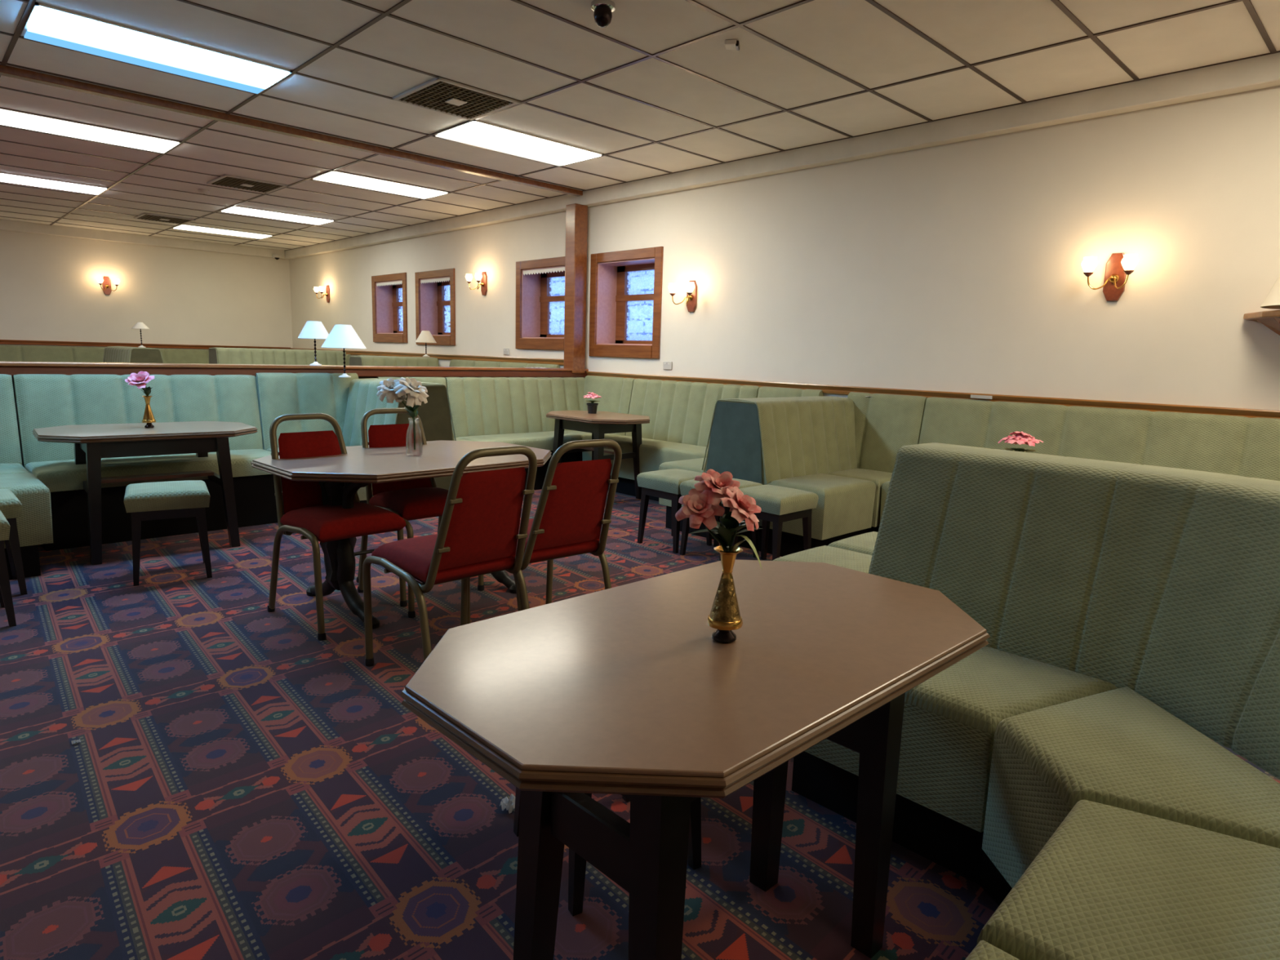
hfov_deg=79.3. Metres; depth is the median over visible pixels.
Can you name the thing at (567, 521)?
banquet chair
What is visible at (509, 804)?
tissue
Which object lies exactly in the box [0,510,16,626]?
stool
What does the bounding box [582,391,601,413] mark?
potted flowers
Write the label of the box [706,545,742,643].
flower vase
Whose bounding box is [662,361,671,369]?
wall socket
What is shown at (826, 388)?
trim
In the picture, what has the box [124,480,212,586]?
stool
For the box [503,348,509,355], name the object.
wall socket
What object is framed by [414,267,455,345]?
window
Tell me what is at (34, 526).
bench
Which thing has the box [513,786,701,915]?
stool
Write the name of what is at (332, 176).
recessed light
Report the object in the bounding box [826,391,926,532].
bench
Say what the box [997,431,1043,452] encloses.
potted flowers
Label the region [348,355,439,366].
divider
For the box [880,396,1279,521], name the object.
bench
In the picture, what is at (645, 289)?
wall
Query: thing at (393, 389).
bouquet
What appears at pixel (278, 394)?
bench
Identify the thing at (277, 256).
security camera
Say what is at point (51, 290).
wall
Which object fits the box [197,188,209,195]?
smoke detector
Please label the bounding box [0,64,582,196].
ceiling beam
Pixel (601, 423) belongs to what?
dining table
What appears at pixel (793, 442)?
booth seat
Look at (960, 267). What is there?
wall
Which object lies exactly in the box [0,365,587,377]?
trim
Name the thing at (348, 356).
bench
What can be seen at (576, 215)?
trim
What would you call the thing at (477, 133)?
recessed light
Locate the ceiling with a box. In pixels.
[0,0,1279,250]
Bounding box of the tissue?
[499,794,515,813]
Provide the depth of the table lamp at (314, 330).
6.04 m
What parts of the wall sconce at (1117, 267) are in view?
bulb, arm, arm, bulb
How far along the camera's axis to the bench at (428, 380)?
6.67 m
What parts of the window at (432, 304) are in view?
pane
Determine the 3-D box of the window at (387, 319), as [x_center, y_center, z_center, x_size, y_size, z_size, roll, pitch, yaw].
[-3.406,-2.435,11.026,0.408,0.940,1.020,-7,13,-44]
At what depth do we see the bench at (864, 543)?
3.30 m
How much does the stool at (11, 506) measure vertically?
0.487 m
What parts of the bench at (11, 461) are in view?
backrest, seat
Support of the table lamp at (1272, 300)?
on the corner shelf
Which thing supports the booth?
on the floor
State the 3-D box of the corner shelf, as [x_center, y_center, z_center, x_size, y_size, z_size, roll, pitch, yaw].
[3.318,-0.742,3.682,0.400,0.130,0.760,-7,13,-44]
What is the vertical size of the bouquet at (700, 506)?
0.242 m
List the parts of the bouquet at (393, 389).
stem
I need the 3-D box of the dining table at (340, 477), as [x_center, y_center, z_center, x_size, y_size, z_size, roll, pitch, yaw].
[-1.143,0.230,3.930,0.964,0.724,1.394,11,13,44]
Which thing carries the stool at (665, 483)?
on the floor
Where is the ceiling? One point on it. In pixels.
(855, 39)
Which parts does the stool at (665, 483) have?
leg, seat frame, seat, leg, leg, leg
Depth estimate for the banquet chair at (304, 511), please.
3.57 m
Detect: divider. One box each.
[102,346,164,363]
[208,347,346,365]
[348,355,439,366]
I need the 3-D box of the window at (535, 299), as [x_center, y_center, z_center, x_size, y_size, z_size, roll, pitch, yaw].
[-0.922,-1.918,8.501,0.408,0.960,0.980,-7,13,-44]
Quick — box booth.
[791,442,1279,959]
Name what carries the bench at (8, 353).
on the floor
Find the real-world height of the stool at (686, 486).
0.487 m
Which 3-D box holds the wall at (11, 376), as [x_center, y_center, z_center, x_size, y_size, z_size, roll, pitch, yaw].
[-4.159,-0.154,4.750,9.790,1.030,0.100,-7,13,-44]
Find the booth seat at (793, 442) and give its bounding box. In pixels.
[658,395,875,556]
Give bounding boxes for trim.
[0,0,1279,250]
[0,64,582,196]
[0,219,284,258]
[0,339,290,349]
[0,360,588,371]
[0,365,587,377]
[284,52,1279,259]
[290,347,564,365]
[564,203,587,373]
[586,371,1279,418]
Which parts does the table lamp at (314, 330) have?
lamp shade, stem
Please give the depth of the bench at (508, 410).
7.18 m
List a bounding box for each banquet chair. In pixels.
[266,413,415,640]
[356,408,484,607]
[362,445,537,666]
[466,439,622,624]
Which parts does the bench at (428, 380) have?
backrest, seat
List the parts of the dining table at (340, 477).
scroll arm, scroll arm, tie rod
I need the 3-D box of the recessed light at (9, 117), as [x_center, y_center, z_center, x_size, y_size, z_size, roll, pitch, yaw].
[-4.266,-2.676,5.934,1.190,0.019,0.500,-7,13,-44]
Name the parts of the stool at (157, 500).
leg, seat, seat frame, leg, leg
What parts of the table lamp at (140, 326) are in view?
lamp shade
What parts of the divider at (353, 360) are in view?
panel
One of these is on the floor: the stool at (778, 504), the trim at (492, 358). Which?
the stool at (778, 504)
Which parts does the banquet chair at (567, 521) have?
leg, leg, leg, seat, frame, backrest, leg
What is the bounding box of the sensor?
[724,39,739,50]
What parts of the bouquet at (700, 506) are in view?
stem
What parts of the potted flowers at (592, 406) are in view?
pot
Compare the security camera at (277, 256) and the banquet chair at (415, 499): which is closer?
the banquet chair at (415, 499)
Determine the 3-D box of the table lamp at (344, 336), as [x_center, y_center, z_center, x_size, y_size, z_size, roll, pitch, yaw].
[-2.290,-0.997,5.977,0.330,0.400,0.330,-7,13,-44]
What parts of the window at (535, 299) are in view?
pane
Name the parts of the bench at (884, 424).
seat, backrest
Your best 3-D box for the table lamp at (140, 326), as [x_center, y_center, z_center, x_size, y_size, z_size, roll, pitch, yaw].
[-6.621,-1.924,10.246,0.210,0.330,0.210,-7,13,-44]
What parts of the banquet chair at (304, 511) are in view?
leg, leg, frame, backrest, seat, leg, leg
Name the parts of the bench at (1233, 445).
seat, backrest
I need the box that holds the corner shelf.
[1243,310,1279,335]
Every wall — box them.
[0,230,293,349]
[11,376,376,425]
[288,85,1279,410]
[448,270,654,340]
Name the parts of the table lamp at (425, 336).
lamp shade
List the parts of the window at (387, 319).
pane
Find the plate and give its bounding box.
[970,395,992,399]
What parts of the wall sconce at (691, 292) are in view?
bulb, arm, bulb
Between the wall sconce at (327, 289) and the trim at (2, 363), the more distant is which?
the wall sconce at (327, 289)
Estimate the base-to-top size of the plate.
0.022 m
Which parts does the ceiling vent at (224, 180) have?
plate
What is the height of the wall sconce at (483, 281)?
0.270 m
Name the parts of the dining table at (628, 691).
leg, rail, leg, leg, rail, leg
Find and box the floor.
[0,488,1279,959]
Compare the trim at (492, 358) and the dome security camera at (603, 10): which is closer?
the dome security camera at (603, 10)
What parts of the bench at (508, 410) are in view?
backrest, seat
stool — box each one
[0,488,26,595]
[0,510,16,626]
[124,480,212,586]
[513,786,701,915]
[636,468,711,553]
[680,478,762,560]
[732,484,818,560]
[773,545,872,573]
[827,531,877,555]
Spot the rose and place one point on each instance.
(140, 380)
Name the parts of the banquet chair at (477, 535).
leg, leg, seat, leg, frame, backrest, leg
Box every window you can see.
[371,272,408,342]
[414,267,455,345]
[515,256,564,350]
[588,246,663,358]
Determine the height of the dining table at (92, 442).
0.720 m
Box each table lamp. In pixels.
[131,322,149,347]
[297,320,328,365]
[320,324,366,377]
[415,330,436,356]
[1260,275,1279,309]
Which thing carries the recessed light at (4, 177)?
in the ceiling
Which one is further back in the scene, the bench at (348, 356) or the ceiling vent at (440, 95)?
the bench at (348, 356)
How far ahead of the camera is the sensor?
3.88 m
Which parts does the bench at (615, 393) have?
seat, backrest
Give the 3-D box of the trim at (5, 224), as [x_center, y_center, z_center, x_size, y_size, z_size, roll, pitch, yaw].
[-9.602,-3.430,9.928,9.687,0.135,0.099,-7,13,-44]
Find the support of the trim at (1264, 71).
attached to the wall at (960, 267)
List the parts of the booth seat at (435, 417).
seat, backrest, panel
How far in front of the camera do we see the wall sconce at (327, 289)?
12.30 m
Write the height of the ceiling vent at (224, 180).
0.021 m
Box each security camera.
[272,253,280,259]
[591,0,615,27]
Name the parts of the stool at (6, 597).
seat frame, leg, seat, leg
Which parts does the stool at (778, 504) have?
leg, leg, leg, seat, seat frame, leg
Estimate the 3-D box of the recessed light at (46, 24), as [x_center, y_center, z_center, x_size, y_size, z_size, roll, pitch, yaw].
[-2.647,-2.359,4.286,1.190,0.019,0.565,-7,13,-44]
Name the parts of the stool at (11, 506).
seat, leg, seat frame, leg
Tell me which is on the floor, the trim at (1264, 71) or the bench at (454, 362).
the bench at (454, 362)
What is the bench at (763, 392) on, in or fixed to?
on the floor
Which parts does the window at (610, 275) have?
pane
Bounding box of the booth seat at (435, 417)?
[342,377,462,503]
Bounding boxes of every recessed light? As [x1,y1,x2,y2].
[0,107,181,153]
[0,172,108,195]
[20,1,292,93]
[173,224,273,239]
[220,205,334,224]
[311,170,448,199]
[432,120,603,166]
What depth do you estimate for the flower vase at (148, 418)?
4.67 m
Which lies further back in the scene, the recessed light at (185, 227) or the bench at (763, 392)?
the recessed light at (185, 227)
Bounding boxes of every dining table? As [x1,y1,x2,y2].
[32,421,257,564]
[251,440,551,628]
[400,560,990,959]
[546,410,649,499]
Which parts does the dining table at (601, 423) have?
leg, rail, leg, leg, rail, leg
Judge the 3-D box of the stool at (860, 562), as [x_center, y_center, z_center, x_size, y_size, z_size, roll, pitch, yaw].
[0.771,0.544,3.069,0.380,0.487,0.380,-7,13,-44]
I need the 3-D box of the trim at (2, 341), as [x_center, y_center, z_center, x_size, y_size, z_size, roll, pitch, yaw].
[-9.650,-1.858,10.223,9.740,0.065,0.044,-7,13,-44]
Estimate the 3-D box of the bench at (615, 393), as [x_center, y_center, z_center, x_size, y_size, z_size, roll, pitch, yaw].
[-0.486,-0.498,7.576,0.558,1.021,0.700,-7,13,-44]
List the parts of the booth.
seat, seat, backrest, seat, seat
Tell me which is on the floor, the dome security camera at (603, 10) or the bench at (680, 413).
the bench at (680, 413)
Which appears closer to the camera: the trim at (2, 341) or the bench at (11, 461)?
the bench at (11, 461)
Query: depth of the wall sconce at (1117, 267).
4.46 m
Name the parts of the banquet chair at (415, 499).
leg, leg, frame, backrest, seat, leg, leg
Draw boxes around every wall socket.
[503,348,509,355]
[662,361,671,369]
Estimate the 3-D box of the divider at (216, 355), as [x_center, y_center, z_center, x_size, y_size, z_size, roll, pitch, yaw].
[-5.147,-1.291,11.107,1.768,1.171,1.380,-7,13,-44]
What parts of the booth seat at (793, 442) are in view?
seat, panel, backrest, seat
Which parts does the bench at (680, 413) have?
seat, backrest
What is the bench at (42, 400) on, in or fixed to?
on the floor
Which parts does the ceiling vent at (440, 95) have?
plate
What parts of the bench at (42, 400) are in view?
backrest, seat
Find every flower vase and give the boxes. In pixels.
[141,395,155,427]
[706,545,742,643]
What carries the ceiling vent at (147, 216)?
in the ceiling
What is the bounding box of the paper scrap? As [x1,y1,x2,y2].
[71,738,80,744]
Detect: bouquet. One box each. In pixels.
[376,377,428,449]
[675,468,762,569]
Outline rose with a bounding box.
[124,371,154,395]
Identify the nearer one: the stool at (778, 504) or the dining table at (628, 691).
the dining table at (628, 691)
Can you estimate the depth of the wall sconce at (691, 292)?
6.80 m
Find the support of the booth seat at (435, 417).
on the floor
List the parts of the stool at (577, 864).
leg, leg, leg, leg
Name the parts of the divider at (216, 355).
panel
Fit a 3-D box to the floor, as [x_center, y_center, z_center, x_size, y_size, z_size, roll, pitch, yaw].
[-3.645,0.507,4.300,9.990,0.100,17.600,-7,13,-44]
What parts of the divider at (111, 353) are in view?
panel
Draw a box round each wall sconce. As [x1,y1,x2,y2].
[98,275,118,294]
[315,285,329,302]
[466,271,487,295]
[669,280,697,311]
[1083,253,1133,301]
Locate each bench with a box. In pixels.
[0,344,208,364]
[0,373,29,474]
[0,472,53,579]
[13,373,284,551]
[255,373,358,451]
[346,354,351,365]
[376,377,468,440]
[444,377,608,489]
[448,359,559,368]
[582,375,635,461]
[603,378,759,501]
[757,386,823,397]
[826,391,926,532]
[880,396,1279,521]
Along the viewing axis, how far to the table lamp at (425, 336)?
9.61 m
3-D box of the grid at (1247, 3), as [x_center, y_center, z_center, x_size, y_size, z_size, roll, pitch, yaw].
[-3.560,-2.315,3.769,9.690,0.016,17.300,-7,13,-44]
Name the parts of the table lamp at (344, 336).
lamp shade, stem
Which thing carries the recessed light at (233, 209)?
in the ceiling
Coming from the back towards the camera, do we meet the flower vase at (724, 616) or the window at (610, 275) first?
the window at (610, 275)
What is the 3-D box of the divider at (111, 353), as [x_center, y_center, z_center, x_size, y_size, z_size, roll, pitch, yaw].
[-7.074,-1.284,10.803,1.380,1.141,1.678,-7,13,-44]
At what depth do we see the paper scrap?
2.40 m
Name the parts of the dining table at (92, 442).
leg, rail, leg, leg, rail, leg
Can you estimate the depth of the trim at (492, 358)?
9.56 m
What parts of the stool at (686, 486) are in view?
leg, leg, seat, leg, seat frame, leg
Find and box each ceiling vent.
[133,213,195,224]
[206,173,287,193]
[392,76,519,120]
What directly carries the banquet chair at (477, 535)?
on the floor
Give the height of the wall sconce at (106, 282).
0.270 m

